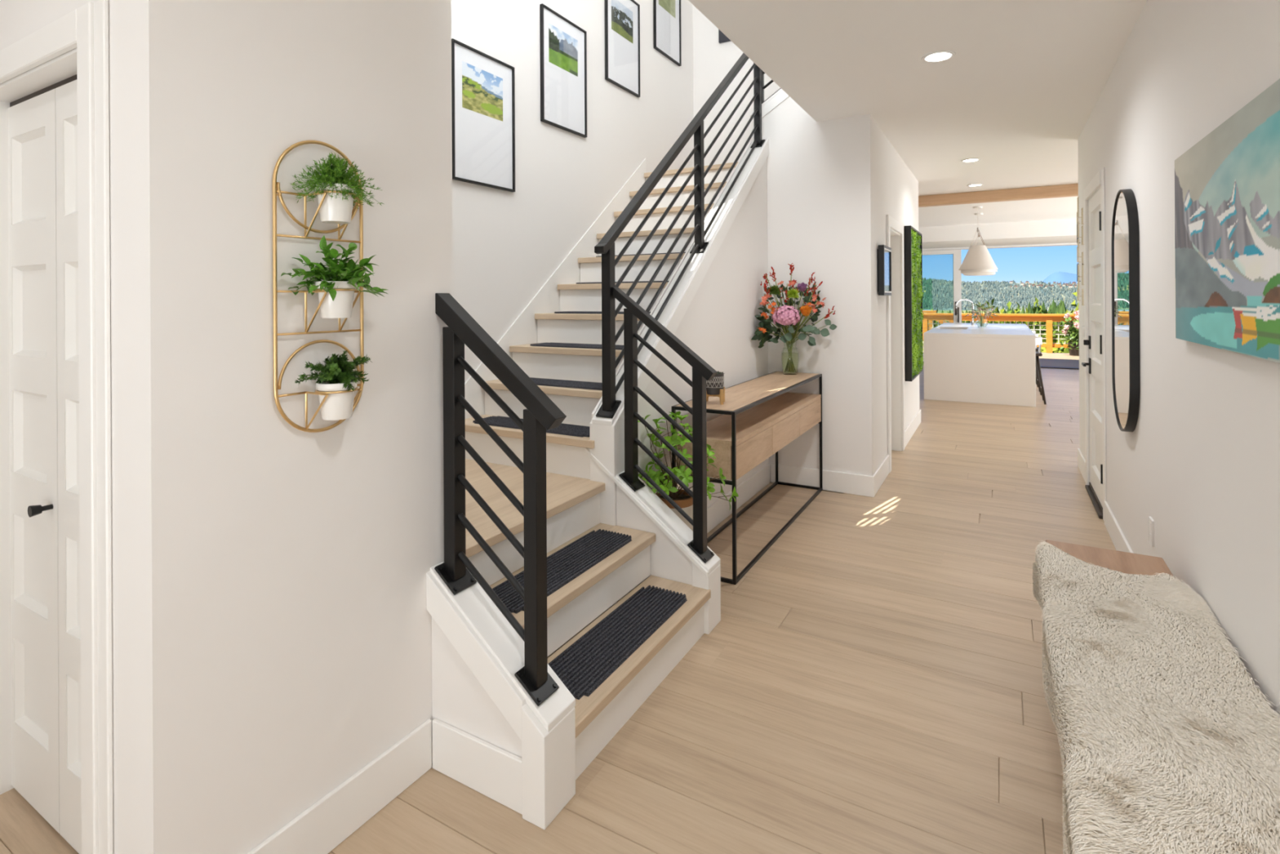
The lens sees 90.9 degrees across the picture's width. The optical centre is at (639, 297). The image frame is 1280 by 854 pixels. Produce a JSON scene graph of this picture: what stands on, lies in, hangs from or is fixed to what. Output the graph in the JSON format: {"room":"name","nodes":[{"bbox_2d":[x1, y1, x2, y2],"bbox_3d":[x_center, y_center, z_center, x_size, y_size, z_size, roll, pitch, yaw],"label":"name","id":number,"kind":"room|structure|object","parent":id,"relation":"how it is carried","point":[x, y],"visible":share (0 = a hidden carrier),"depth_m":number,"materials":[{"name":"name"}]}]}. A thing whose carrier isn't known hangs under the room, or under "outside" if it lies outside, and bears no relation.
{"room":"entrance hallway","nodes":[
{"label":"entrance hallway","id":0,"kind":"room"},
{"bbox_2d":[0,0,453,853],"bbox_3d":[-2.329,-1.287,2.588,3.400,5.600,0.870,0,0,30],"label":"wall","id":1,"kind":"structure","parent":0,"point":[272,622],"depth_m":1.57,"materials":[{"name":"white paint"}]},
{"bbox_2d":[7,74,81,853],"bbox_3d":[-1.625,0.447,1.752,0.731,2.101,0.083,0,0,30],"label":"door","id":2,"kind":"structure","parent":1,"relation":"in","point":[43,226],"depth_m":1.80,"materials":[{"name":"white paint"}]},
{"bbox_2d":[0,0,113,853],"bbox_3d":[-1.619,0.409,1.744,0.973,2.200,0.140,0,0,30],"label":"trim","id":3,"kind":"structure","parent":1,"relation":"attached to","point":[77,42],"depth_m":1.48,"materials":[{"name":"white paint"}]},
{"bbox_2d":[272,140,364,432],"bbox_3d":[-0.816,-0.031,1.671,0.124,0.782,0.258,0,0,30],"label":"rack","id":4,"kind":"object","parent":1,"relation":"attached to","point":[276,185],"visible":0.73,"depth_m":1.64,"materials":[{"name":"gold metal"}]},
{"bbox_2d":[294,350,373,420],"bbox_3d":[-0.802,0.228,1.668,0.140,0.180,0.190,0,0,30],"label":"potted fern","id":5,"kind":"object","parent":4,"relation":"in","point":[338,375],"visible":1,"depth_m":1.64,"materials":[{"name":"white ceramic"}]},
{"bbox_2d":[280,235,387,318],"bbox_3d":[-0.772,-0.055,1.653,0.203,0.215,0.264,0,0,30],"label":"potted plant","id":6,"kind":"object","parent":4,"relation":"on","point":[336,304],"visible":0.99,"depth_m":1.64,"materials":[{"name":"green plant"}]},
{"bbox_2d":[290,151,383,223],"bbox_3d":[-0.792,-0.293,1.660,0.177,0.185,0.235,0,0,30],"label":"potted fern","id":7,"kind":"object","parent":4,"relation":"in","point":[336,207],"visible":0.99,"depth_m":1.64,"materials":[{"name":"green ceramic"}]},
{"bbox_2d":[247,719,431,853],"bbox_3d":[-0.944,1.428,1.732,0.202,0.155,0.773,0,0,30],"label":"baseboard","id":8,"kind":"structure","parent":1,"relation":"attached to","point":[321,828],"depth_m":1.78,"materials":[{"name":"white paint"}]},
{"bbox_2d":[315,182,355,223],"bbox_3d":[-0.806,-0.248,1.671,0.099,0.096,0.099,0,0,30],"label":"pot","id":9,"kind":"object","parent":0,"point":[335,209],"depth_m":1.64,"materials":[{"name":"white ceramic"}]},
{"bbox_2d":[315,379,357,420],"bbox_3d":[-0.803,0.270,1.671,0.099,0.096,0.099,0,0,30],"label":"pot","id":10,"kind":"object","parent":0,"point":[336,406],"depth_m":1.64,"materials":[{"name":"white ceramic"}]},
{"bbox_2d":[0,363,1115,853],"bbox_3d":[3.258,1.542,5.687,10.600,0.120,18.100,0,0,30],"label":"floor","id":11,"kind":"structure","parent":0,"point":[872,683],"depth_m":2.37,"materials":[{"name":"brown wood"}]},
{"bbox_2d":[426,137,770,829],"bbox_3d":[0.142,0.099,4.129,1.607,2.800,4.500,0,0,30],"label":"staircase","id":12,"kind":"structure","parent":11,"relation":"on","point":[490,736],"depth_m":3.01,"materials":[{"name":"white wood"}]},
{"bbox_2d":[434,293,566,706],"bbox_3d":[-0.456,0.583,1.968,0.524,1.200,0.096,0,0,30],"label":"stair railing","id":13,"kind":"object","parent":12,"relation":"on","point":[541,414],"visible":0.96,"depth_m":1.94,"materials":[{"name":"black metal"}]},
{"bbox_2d":[472,415,590,437],"bbox_3d":[-0.562,0.697,3.444,0.800,0.011,0.200,0,0,30],"label":"mat","id":14,"kind":"object","parent":12,"relation":"on","point":[575,430],"visible":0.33,"depth_m":3.39,"materials":[{"name":"rubber"}]},
{"bbox_2d":[492,528,631,613],"bbox_3d":[-0.313,1.096,2.590,0.215,0.011,0.800,0,0,30],"label":"mat","id":15,"kind":"object","parent":12,"relation":"on","point":[570,562],"visible":0.71,"depth_m":2.62,"materials":[{"name":"grey carpet"}]},
{"bbox_2d":[529,377,602,390],"bbox_3d":[-0.438,0.496,3.663,0.800,0.011,0.200,0,0,30],"label":"mat","id":16,"kind":"object","parent":12,"relation":"on","point":[539,381],"visible":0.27,"depth_m":3.62,"materials":[{"name":"rubber"}]},
{"bbox_2d":[529,342,623,350],"bbox_3d":[-0.314,0.296,3.882,0.800,0.011,0.200,0,0,30],"label":"mat","id":17,"kind":"object","parent":12,"relation":"on","point":[551,344],"visible":0.64,"depth_m":3.90,"materials":[{"name":"grey carpet"}]},
{"bbox_2d":[554,311,650,314],"bbox_3d":[-0.190,0.095,4.101,0.800,0.011,0.200,0,0,30],"label":"mat","id":18,"kind":"object","parent":12,"relation":"on","point":[561,312],"visible":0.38,"depth_m":4.13,"materials":[{"name":"grey carpet"}]},
{"bbox_2d":[547,585,687,699],"bbox_3d":[-0.081,1.294,2.437,0.225,0.011,0.810,0,0,30],"label":"mat","id":19,"kind":"object","parent":12,"relation":"on","point":[588,662],"visible":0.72,"depth_m":2.38,"materials":[{"name":"grey carpet"}]},
{"bbox_2d":[576,280,668,284],"bbox_3d":[-0.066,-0.106,4.320,0.800,0.011,0.200,0,0,30],"label":"mat","id":20,"kind":"object","parent":12,"relation":"on","point":[638,281],"visible":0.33,"depth_m":4.22,"materials":[{"name":"grey carpet"}]},
{"bbox_2d":[595,252,685,257],"bbox_3d":[0.058,-0.306,4.538,0.800,0.011,0.200,0,0,30],"label":"mat","id":21,"kind":"object","parent":12,"relation":"on","point":[671,252],"visible":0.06,"depth_m":4.43,"materials":[{"name":"grey carpet"}]},
{"bbox_2d":[612,287,717,563],"bbox_3d":[0.112,0.569,2.990,0.532,1.250,0.096,0,0,30],"label":"stair railing","id":22,"kind":"object","parent":12,"relation":"on","point":[702,371],"visible":1,"depth_m":2.97,"materials":[{"name":"black metal"}]},
{"bbox_2d":[594,53,765,418],"bbox_3d":[0.388,-0.775,4.085,0.096,2.715,2.378,0,0,30],"label":"stair railing","id":23,"kind":"object","parent":12,"relation":"on","point":[606,246],"visible":0.9,"depth_m":3.70,"materials":[{"name":"black metal"}]},
{"bbox_2d":[637,411,738,531],"bbox_3d":[0.241,1.039,3.224,0.461,0.919,0.421,0,0,30],"label":"potted plant","id":24,"kind":"object","parent":11,"relation":"on","point":[682,498],"visible":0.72,"depth_m":3.20,"materials":[{"name":"green plant"}]},
{"bbox_2d":[671,371,822,584],"bbox_3d":[0.797,1.043,4.186,0.370,0.905,1.857,0,0,30],"label":"console table","id":25,"kind":"object","parent":11,"relation":"on","point":[760,417],"visible":0.87,"depth_m":3.81,"materials":[{"name":"brown wood"}]},
{"bbox_2d":[706,386,724,404],"bbox_3d":[0.419,0.550,3.563,0.137,0.085,0.137,0,0,30],"label":"plant stand","id":26,"kind":"object","parent":25,"relation":"on","point":[722,395],"visible":0.6,"depth_m":3.52,"materials":[{"name":"brown wood"}]},
{"bbox_2d":[706,371,724,395],"bbox_3d":[0.415,0.476,3.562,0.132,0.127,0.128,0,0,30],"label":"succulent pot","id":27,"kind":"object","parent":26,"relation":"on","point":[713,386],"visible":0.57,"depth_m":3.51,"materials":[{"name":"grey ceramic"}]},
{"bbox_2d":[781,337,799,374],"bbox_3d":[1.160,0.446,4.867,0.136,0.286,0.136,0,0,30],"label":"glass vase","id":28,"kind":"object","parent":25,"relation":"on","point":[797,337],"visible":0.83,"depth_m":4.86,"materials":[{"name":"glass"}]},
{"bbox_2d":[751,262,836,372],"bbox_3d":[1.162,0.148,4.770,0.566,0.843,0.467,0,0,30],"label":"flower bouquet","id":29,"kind":"object","parent":28,"relation":"in","point":[784,315],"visible":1,"depth_m":4.81,"materials":[{"name":"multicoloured plant"}]},
{"bbox_2d":[923,322,1035,406],"bbox_3d":[5.736,0.984,10.593,1.384,0.968,4.020,0,0,30],"label":"kitchen island","id":30,"kind":"object","parent":11,"relation":"on","point":[991,363],"visible":0.98,"depth_m":8.87,"materials":[{"name":"white stone"}]},
{"bbox_2d":[923,322,1035,338],"bbox_3d":[5.733,0.522,10.593,1.384,0.045,4.020,0,0,30],"label":"island countertop","id":31,"kind":"structure","parent":30,"relation":"on","point":[946,329],"depth_m":9.61,"materials":[{"name":"white stone"}]},
{"bbox_2d":[955,298,978,325],"bbox_3d":[5.905,0.257,11.386,0.373,0.484,0.230,0,0,30],"label":"kitchen faucet","id":32,"kind":"object","parent":31,"relation":"on","point":[957,301],"visible":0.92,"depth_m":11.39,"materials":[{"name":"silver metal"}]},
{"bbox_3d":[5.845,0.404,10.770,0.170,0.190,0.170,0,0,30],"label":"vase","id":33,"kind":"object","parent":30,"relation":"on","visible":0},
{"bbox_2d":[964,300,999,326],"bbox_3d":[5.850,0.264,10.779,0.545,0.440,0.514,0,0,30],"label":"bouquet","id":34,"kind":"object","parent":33,"relation":"in","point":[983,308],"visible":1,"depth_m":10.74,"materials":[{"name":"green plant"}]},
{"bbox_2d":[1031,330,1038,386],"bbox_3d":[6.448,1.007,10.600,0.426,0.917,0.406,0,0,30],"label":"bar stool","id":35,"kind":"object","parent":11,"relation":"on","point":[1033,331],"visible":0.1,"depth_m":10.35,"materials":[{"name":"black metal"}]},
{"bbox_2d":[1034,333,1041,395],"bbox_3d":[5.977,1.010,9.775,0.426,0.917,0.406,0,0,30],"label":"bar stool","id":36,"kind":"object","parent":11,"relation":"on","point":[1035,334],"visible":0.26,"depth_m":9.56,"materials":[{"name":"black metal"}]},
{"bbox_2d":[1035,336,1046,404],"bbox_3d":[5.516,1.012,8.968,0.426,0.917,0.406,0,0,30],"label":"bar stool","id":37,"kind":"object","parent":11,"relation":"on","point":[1038,340],"visible":0.61,"depth_m":8.77,"materials":[{"name":"brown metal"}]},
{"bbox_2d":[1045,539,1173,576],"bbox_3d":[1.357,1.267,1.633,0.395,0.450,2.275,0,0,30],"label":"bench","id":38,"kind":"object","parent":11,"relation":"on","point":[1126,562],"visible":0.09,"depth_m":2.50,"materials":[{"name":"brown wood"}]},
{"bbox_2d":[1031,540,1279,853],"bbox_3d":[1.331,1.099,1.605,0.496,0.187,2.142,0,0,30],"label":"fur throw","id":39,"kind":"object","parent":38,"relation":"on","point":[1168,744],"visible":1,"depth_m":1.53,"materials":[{"name":"fur"}]},
{"bbox_2d":[451,0,780,382],"bbox_3d":[0.913,-1.305,3.758,3.570,5.600,4.620,0,0,30],"label":"wall","id":40,"kind":"structure","parent":0,"point":[506,245],"depth_m":4.53,"materials":[{"name":"white paint"}]},
{"bbox_2d":[451,38,515,191],"bbox_3d":[-0.945,-1.083,3.832,0.025,0.800,0.528,0,0,30],"label":"framed photograph","id":41,"kind":"object","parent":40,"relation":"attached to","point":[483,86],"visible":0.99,"depth_m":3.82,"materials":[{"name":"black"}]},
{"bbox_2d":[462,61,502,121],"bbox_3d":[-0.951,-1.248,3.824,0.001,0.270,0.346,0,0,30],"label":"print","id":42,"kind":"object","parent":41,"relation":"attached to","point":[482,90],"depth_m":3.81},
{"bbox_2d":[539,3,586,137],"bbox_3d":[-0.543,-1.614,4.541,0.025,0.800,0.528,0,0,30],"label":"framed photograph","id":43,"kind":"object","parent":40,"relation":"attached to","point":[563,43],"visible":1,"depth_m":4.52,"materials":[{"name":"black"}]},
{"bbox_2d":[548,22,577,76],"bbox_3d":[-0.548,-1.779,4.533,0.001,0.270,0.346,0,0,30],"label":"print","id":44,"kind":"object","parent":43,"relation":"attached to","point":[562,47],"depth_m":4.52},
{"bbox_2d":[604,0,639,97],"bbox_3d":[-0.141,-2.145,5.250,0.025,0.800,0.528,0,0,30],"label":"framed photograph","id":45,"kind":"object","parent":40,"relation":"attached to","point":[622,17],"visible":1,"depth_m":5.25,"materials":[{"name":"black"}]},
{"bbox_2d":[611,0,632,43],"bbox_3d":[-0.146,-2.310,5.243,0.001,0.270,0.346,0,0,30],"label":"print","id":46,"kind":"object","parent":45,"relation":"attached to","point":[621,16],"depth_m":5.24},
{"bbox_2d":[653,0,681,66],"bbox_3d":[0.262,-2.676,5.960,0.025,0.800,0.528,0,0,30],"label":"framed photograph","id":47,"kind":"object","parent":40,"relation":"attached to","point":[666,13],"visible":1,"depth_m":5.97,"materials":[{"name":"black"}]},
{"bbox_2d":[658,0,675,17],"bbox_3d":[0.256,-2.841,5.952,0.001,0.270,0.346,0,0,30],"label":"print","id":48,"kind":"object","parent":47,"relation":"attached to","point":[668,5],"depth_m":5.99},
{"bbox_2d":[718,29,730,43],"bbox_3d":[1.091,-2.859,6.157,0.687,0.595,0.029,0,0,30],"label":"panel","id":49,"kind":"object","parent":40,"relation":"attached to","point":[722,37],"visible":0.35,"depth_m":6.29,"materials":[{"name":"grey"}]},
{"bbox_2d":[751,96,875,475],"bbox_3d":[1.357,-1.008,5.011,0.926,5.000,0.120,0,0,30],"label":"wall","id":50,"kind":"structure","parent":0,"point":[820,174],"depth_m":4.88,"materials":[{"name":"white paint"}]},
{"bbox_2d":[749,88,789,118],"bbox_3d":[1.251,-1.711,5.069,0.720,0.507,0.150,0,0,30],"label":"trim","id":51,"kind":"structure","parent":50,"relation":"attached to","point":[780,95],"depth_m":5.09,"materials":[{"name":"white paint"}]},
{"bbox_2d":[761,70,780,103],"bbox_3d":[1.257,-2.232,5.064,0.700,1.348,0.054,0,0,30],"label":"stair railing","id":52,"kind":"object","parent":51,"relation":"on","point":[771,81],"visible":0.11,"depth_m":5.18,"materials":[{"name":"black metal"}]},
{"bbox_2d":[872,118,919,471],"bbox_3d":[0.753,0.061,7.204,4.160,2.870,3.083,0,0,30],"label":"wall","id":53,"kind":"structure","parent":0,"point":[895,188],"depth_m":5.29,"materials":[{"name":"white paint"}]},
{"bbox_2d":[770,454,888,497],"bbox_3d":[1.589,1.414,5.231,0.795,0.155,0.748,0,0,30],"label":"baseboard","id":54,"kind":"structure","parent":53,"relation":"attached to","point":[833,481],"depth_m":4.89,"materials":[{"name":"white paint"}]},
{"bbox_2d":[877,244,891,295],"bbox_3d":[1.977,-0.219,5.098,0.056,0.395,0.385,0,0,30],"label":"picture frame","id":55,"kind":"object","parent":53,"relation":"attached to","point":[884,252],"visible":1,"depth_m":4.97,"materials":[{"name":"black"}]},
{"bbox_2d":[884,249,888,291],"bbox_3d":[1.981,-0.219,5.096,0.006,0.351,0.341,0,0,30],"label":"picture","id":56,"kind":"object","parent":55,"relation":"attached to","point":[886,251],"depth_m":5.13,"materials":[{"name":"blue"}]},
{"bbox_2d":[886,214,904,472],"bbox_3d":[2.280,0.387,5.822,0.180,2.200,0.960,0,0,30],"label":"door","id":57,"kind":"structure","parent":53,"relation":"in","point":[895,229],"depth_m":6.12,"materials":[{"name":"white paint"}]},
{"bbox_2d":[904,408,920,448],"bbox_3d":[2.900,1.406,6.900,0.175,0.155,1.520,0,0,30],"label":"baseboard","id":58,"kind":"structure","parent":53,"relation":"attached to","point":[913,426],"depth_m":6.76,"materials":[{"name":"white paint"}]},
{"bbox_2d":[904,225,924,381],"bbox_3d":[2.975,0.053,6.800,0.096,1.570,1.040,0,0,30],"label":"panel","id":59,"kind":"object","parent":53,"relation":"attached to","point":[913,316],"visible":1,"depth_m":6.50,"materials":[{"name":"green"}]},
{"bbox_2d":[688,0,1146,226],"bbox_3d":[2.906,-1.511,4.899,10.200,0.250,15.800,0,0,30],"label":"ceiling","id":60,"kind":"structure","parent":0,"point":[1024,80],"depth_m":3.90,"materials":[{"name":"white paint"}]},
{"bbox_2d":[921,50,955,62],"bbox_3d":[1.701,-1.375,3.596,0.176,0.007,0.176,0,0,30],"label":"recessed light","id":61,"kind":"object","parent":60,"relation":"in","point":[938,56],"visible":1,"depth_m":3.59,"materials":[{"name":"white paint"}]},
{"bbox_2d":[960,158,980,162],"bbox_3d":[3.327,-1.384,6.341,0.176,0.007,0.176,0,0,30],"label":"recessed light","id":62,"kind":"object","parent":60,"relation":"in","point":[968,160],"visible":1,"depth_m":6.34,"materials":[{"name":"white paint"}]},
{"bbox_2d":[967,183,982,186],"bbox_3d":[4.127,-1.389,7.761,0.176,0.007,0.176,0,0,30],"label":"recessed light","id":63,"kind":"object","parent":60,"relation":"in","point":[972,184],"visible":1,"depth_m":7.74,"materials":[{"name":"white paint"}]},
{"bbox_2d":[958,205,997,274],"bbox_3d":[5.174,-0.886,9.652,0.530,1.024,0.530,0,0,30],"label":"pendant lamp","id":64,"kind":"object","parent":60,"relation":"hanging from","point":[978,260],"visible":1,"depth_m":9.51,"materials":[{"name":"white"}]},
{"bbox_2d":[960,269,995,274],"bbox_3d":[5.177,-0.417,9.652,0.470,0.085,0.470,0,0,30],"label":"diffuser","id":65,"kind":"object","parent":64,"relation":"attached to","point":[962,271],"depth_m":9.48,"materials":[{"name":"white"}]},
{"bbox_2d":[963,213,997,275],"bbox_3d":[5.614,-0.889,10.438,0.530,1.024,0.530,0,0,30],"label":"pendant lamp","id":66,"kind":"object","parent":60,"relation":"hanging from","point":[975,214],"visible":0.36,"depth_m":10.39,"materials":[{"name":"white"}]},
{"bbox_2d":[963,272,995,275],"bbox_3d":[5.616,-0.419,10.438,0.470,0.085,0.470,0,0,30],"label":"diffuser","id":67,"kind":"object","parent":66,"relation":"attached to","point":[982,274],"depth_m":10.28,"materials":[{"name":"white"}]},
{"bbox_2d":[918,183,1078,207],"bbox_3d":[4.753,-1.329,8.129,10.200,0.134,0.160,0,0,30],"label":"beam","id":68,"kind":"structure","parent":60,"relation":"attached to","point":[1072,189],"depth_m":8.11,"materials":[{"name":"brown wood"}]},
{"bbox_2d":[918,218,1076,248],"bbox_3d":[7.273,-1.389,12.742,10.400,0.545,2.150,0,0,30],"label":"wall","id":69,"kind":"structure","parent":0,"point":[1052,231],"depth_m":11.96,"materials":[{"name":"white paint"}]},
{"bbox_2d":[1077,0,1279,715],"bbox_3d":[3.639,0.044,0.523,4.600,2.870,8.920,0,0,30],"label":"wall","id":70,"kind":"structure","parent":0,"point":[1201,459],"depth_m":2.30,"materials":[{"name":"white paint"}]},
{"bbox_2d":[1076,196,1084,305],"bbox_3d":[3.690,-0.393,5.286,0.032,0.905,0.358,0,0,30],"label":"wall sculpture","id":71,"kind":"object","parent":70,"relation":"attached to","point":[1077,197],"visible":0.97,"depth_m":5.25,"materials":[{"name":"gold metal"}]},
{"bbox_2d":[1081,325,1084,340],"bbox_3d":[3.643,0.289,5.175,0.013,0.120,0.170,0,0,30],"label":"light switch","id":72,"kind":"object","parent":70,"relation":"attached to","point":[1082,326],"visible":0.89,"depth_m":5.17,"materials":[{"name":"white plastic"}]},
{"bbox_2d":[1081,167,1106,519],"bbox_3d":[3.321,0.311,4.553,0.155,2.340,1.000,0,0,30],"label":"door","id":73,"kind":"structure","parent":70,"relation":"in","point":[1094,342],"depth_m":4.66,"materials":[{"name":"white paint"}]},
{"bbox_2d":[1077,448,1133,553],"bbox_3d":[1.889,1.412,1.594,0.515,0.155,8.835,0,0,30],"label":"baseboard","id":74,"kind":"structure","parent":70,"relation":"attached to","point":[1117,535],"depth_m":3.86,"materials":[{"name":"white paint"}]},
{"bbox_2d":[1111,188,1140,431],"bbox_3d":[2.594,0.065,3.373,0.041,1.290,0.570,0,0,30],"label":"mirror","id":75,"kind":"object","parent":70,"relation":"attached to","point":[1125,242],"visible":1,"depth_m":3.25,"materials":[{"name":"black mirror"}]},
{"bbox_2d":[1112,191,1129,429],"bbox_3d":[2.596,0.065,3.372,0.034,1.274,0.554,0,0,30],"label":"mirror glass","id":76,"kind":"object","parent":75,"relation":"attached to","point":[1121,215],"depth_m":3.37,"materials":[{"name":"mirror"}]},
{"bbox_2d":[1148,515,1154,546],"bbox_3d":[2.339,1.067,2.882,0.010,0.116,0.072,0,0,30],"label":"wall outlet","id":77,"kind":"object","parent":70,"relation":"attached to","point":[1151,522],"visible":1,"depth_m":2.87,"materials":[{"name":"white plastic"}]},
{"bbox_2d":[1174,78,1279,363],"bbox_3d":[1.645,-0.181,1.703,0.030,0.667,1.500,0,0,30],"label":"canvas painting","id":78,"kind":"object","parent":70,"relation":"attached to","point":[1227,184],"visible":1,"depth_m":1.76,"materials":[{"name":"multicoloured"}]},
{"bbox_3d":[7.753,0.169,13.567,10.400,2.575,0.250,0,0,30],"label":"wall window","id":79,"kind":"structure","parent":0,"visible":0},
{"bbox_2d":[922,242,1079,369],"bbox_3d":[7.743,0.169,13.549,6.400,2.574,0.210,0,0,30],"label":"window","id":80,"kind":"structure","parent":79,"relation":"attached to","point":[956,251],"depth_m":13.89,"materials":[{"name":"white paint"}]},
{"label":"outside","id":81,"kind":"structure","parent":0,"visible":0},
{"bbox_2d":[922,351,1079,369],"bbox_3d":[8.996,1.599,15.729,12.000,0.200,4.690,0,0,30],"label":"floor","id":82,"kind":"structure","parent":81,"point":[1047,359],"depth_m":15.10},
{"bbox_2d":[922,312,1079,352],"bbox_3d":[10.341,0.964,17.555,9.470,1.055,0.220,0,0,30],"label":"deck railing","id":83,"kind":"object","parent":82,"relation":"on","point":[1048,318],"visible":0.17,"depth_m":17.33,"materials":[{"name":"brown wood"}]},
{"bbox_2d":[1054,308,1079,355],"bbox_3d":[11.287,0.881,16.263,0.986,1.210,1.165,0,0,30],"label":"flowering shrub","id":84,"kind":"object","parent":82,"relation":"on","point":[1070,326],"visible":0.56,"depth_m":16.25,"materials":[{"name":"green plant"}]},
{"bbox_2d":[1067,342,1079,355],"bbox_3d":[11.299,1.326,16.295,0.400,0.320,0.400,0,0,30],"label":"pot","id":85,"kind":"object","parent":82,"relation":"on","point":[1072,346],"depth_m":16.19,"materials":[{"name":"brown metal"}]},
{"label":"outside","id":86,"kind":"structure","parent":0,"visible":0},
{"bbox_2d":[933,310,1075,323],"bbox_3d":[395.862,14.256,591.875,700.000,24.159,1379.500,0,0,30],"label":"ground","id":87,"kind":"structure","parent":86,"point":[939,311],"depth_m":1080.78,"materials":[{"name":"plant"}]},
{"bbox_2d":[931,308,941,327],"bbox_3d":[19.464,4.919,40.691,3.163,8.513,3.057,0,0,-40],"label":"leafy shrub","id":88,"kind":"object","parent":87,"relation":"on","point":[936,325],"visible":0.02,"depth_m":40.61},
{"bbox_2d":[922,310,953,330],"bbox_3d":[8.325,1.928,19.995,4.597,3.050,1.230,0,0,30],"label":"stair rail","id":89,"kind":"object","parent":87,"relation":"on","point":[923,311],"visible":0.21,"depth_m":19.98,"materials":[{"name":"brown wood"}]},
{"bbox_2d":[975,297,1008,323],"bbox_3d":[29.690,5.780,52.304,5.470,11.630,5.572,0,0,21],"label":"leafy tree","id":90,"kind":"object","parent":87,"relation":"on","point":[993,300],"visible":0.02,"depth_m":52.30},
{"bbox_2d":[983,306,1007,323],"bbox_3d":[17.072,3.861,30.235,2.557,6.925,2.509,0,0,-30],"label":"leafy shrub","id":91,"kind":"object","parent":87,"relation":"on","point":[997,308],"visible":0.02,"depth_m":30.44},
{"bbox_2d":[1013,307,1033,327],"bbox_3d":[22.167,4.565,36.619,2.538,8.115,2.492,0,0,26],"label":"leafy shrub","id":92,"kind":"object","parent":87,"relation":"on","point":[1015,311],"visible":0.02,"depth_m":36.56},
{"bbox_2d":[1000,301,1053,329],"bbox_3d":[30.154,5.742,49.892,5.711,11.000,5.947,0,0,-18],"label":"leafy tree","id":93,"kind":"object","parent":87,"relation":"on","point":[1009,303],"visible":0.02,"depth_m":49.41,"materials":[{"name":"plant"}]},
{"bbox_2d":[1026,302,1031,313],"bbox_3d":[79.577,8.070,128.490,4.582,14.913,5.077,0,0,-24],"label":"conifer","id":94,"kind":"object","parent":87,"relation":"on","point":[1028,308],"visible":0.07,"depth_m":128.47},
{"bbox_2d":[1022,321,1042,336],"bbox_3d":[25.045,5.228,39.789,2.814,8.481,2.912,0,0,33],"label":"leafy shrub","id":95,"kind":"object","parent":87,"relation":"on","point":[1025,322],"visible":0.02,"depth_m":39.97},
{"bbox_2d":[1017,297,1057,330],"bbox_3d":[33.058,6.079,52.584,5.420,12.380,5.390,0,0,-42],"label":"leafy tree","id":96,"kind":"object","parent":87,"relation":"on","point":[1039,308],"visible":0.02,"depth_m":52.34,"materials":[{"name":"plant"}]},
{"bbox_2d":[1042,301,1045,311],"bbox_3d":[78.335,7.993,122.086,4.208,14.990,5.289,0,0,41],"label":"conifer","id":97,"kind":"object","parent":87,"relation":"on","point":[1043,304],"visible":0.05,"depth_m":121.81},
{"bbox_2d":[1031,308,1057,348],"bbox_3d":[17.404,3.744,26.894,3.086,6.584,3.069,0,0,-32],"label":"leafy shrub","id":98,"kind":"object","parent":87,"relation":"on","point":[1043,331],"visible":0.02,"depth_m":26.89,"materials":[{"name":"plant"}]},
{"bbox_2d":[1039,311,1062,337],"bbox_3d":[19.519,4.112,29.659,2.511,6.943,2.497,0,0,-6],"label":"leafy shrub","id":99,"kind":"object","parent":87,"relation":"on","point":[1055,322],"visible":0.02,"depth_m":29.50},
{"bbox_2d":[1048,298,1054,313],"bbox_3d":[73.236,7.724,111.864,5.913,15.180,4.704,0,0,-2],"label":"conifer","id":100,"kind":"object","parent":87,"relation":"on","point":[1053,301],"visible":0.03,"depth_m":111.72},
{"bbox_2d":[1050,302,1057,313],"bbox_3d":[71.434,7.960,107.820,4.700,14.669,4.726,0,0,-26],"label":"conifer","id":101,"kind":"object","parent":87,"relation":"on","point":[1053,311],"visible":0.07,"depth_m":107.82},
{"bbox_2d":[1035,325,1074,353],"bbox_3d":[14.053,3.103,20.915,3.192,5.085,3.303,0,0,5],"label":"leafy shrub","id":102,"kind":"object","parent":87,"relation":"on","point":[1055,340],"visible":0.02,"depth_m":21.15,"materials":[{"name":"plant"}]},
{"bbox_2d":[1056,302,1062,323],"bbox_3d":[49.490,7.494,74.005,4.945,14.320,5.479,0,0,40],"label":"conifer","id":103,"kind":"object","parent":87,"relation":"on","point":[1060,304],"visible":0.02,"depth_m":73.77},
{"bbox_2d":[1057,300,1066,328],"bbox_3d":[37.559,6.441,56.072,4.426,12.549,3.995,0,0,-29],"label":"conifer","id":104,"kind":"object","parent":87,"relation":"on","point":[1063,309],"visible":0.07,"depth_m":56.04,"materials":[{"name":"plant"}]},
{"bbox_2d":[1057,292,1079,329],"bbox_3d":[30.779,4.997,42.358,5.446,10.864,5.635,0,0,-9],"label":"leafy tree","id":105,"kind":"object","parent":87,"relation":"on","point":[1073,293],"visible":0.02,"depth_m":42.71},
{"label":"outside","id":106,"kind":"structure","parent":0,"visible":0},
{"bbox_2d":[922,280,1078,311],"bbox_3d":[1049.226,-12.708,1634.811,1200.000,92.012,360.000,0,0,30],"label":"hill","id":107,"kind":"structure","parent":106,"point":[1020,283],"depth_m":1668.63,"materials":[{"name":"plant"}]},
{"bbox_2d":[922,277,1079,310],"bbox_3d":[960.093,-18.177,1677.462,664.457,96.777,291.300,0,0,30],"label":"hillside trees","id":108,"kind":"object","parent":107,"relation":"on","point":[968,288],"visible":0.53,"depth_m":1667.21,"materials":[{"name":"plant"}]},
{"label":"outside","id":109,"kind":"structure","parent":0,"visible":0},
{"bbox_2d":[1042,271,1077,284],"bbox_3d":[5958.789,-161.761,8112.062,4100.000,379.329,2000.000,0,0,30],"label":"mountain","id":110,"kind":"structure","parent":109,"point":[1063,277],"depth_m":8182.27,"materials":[{"name":"blue"}]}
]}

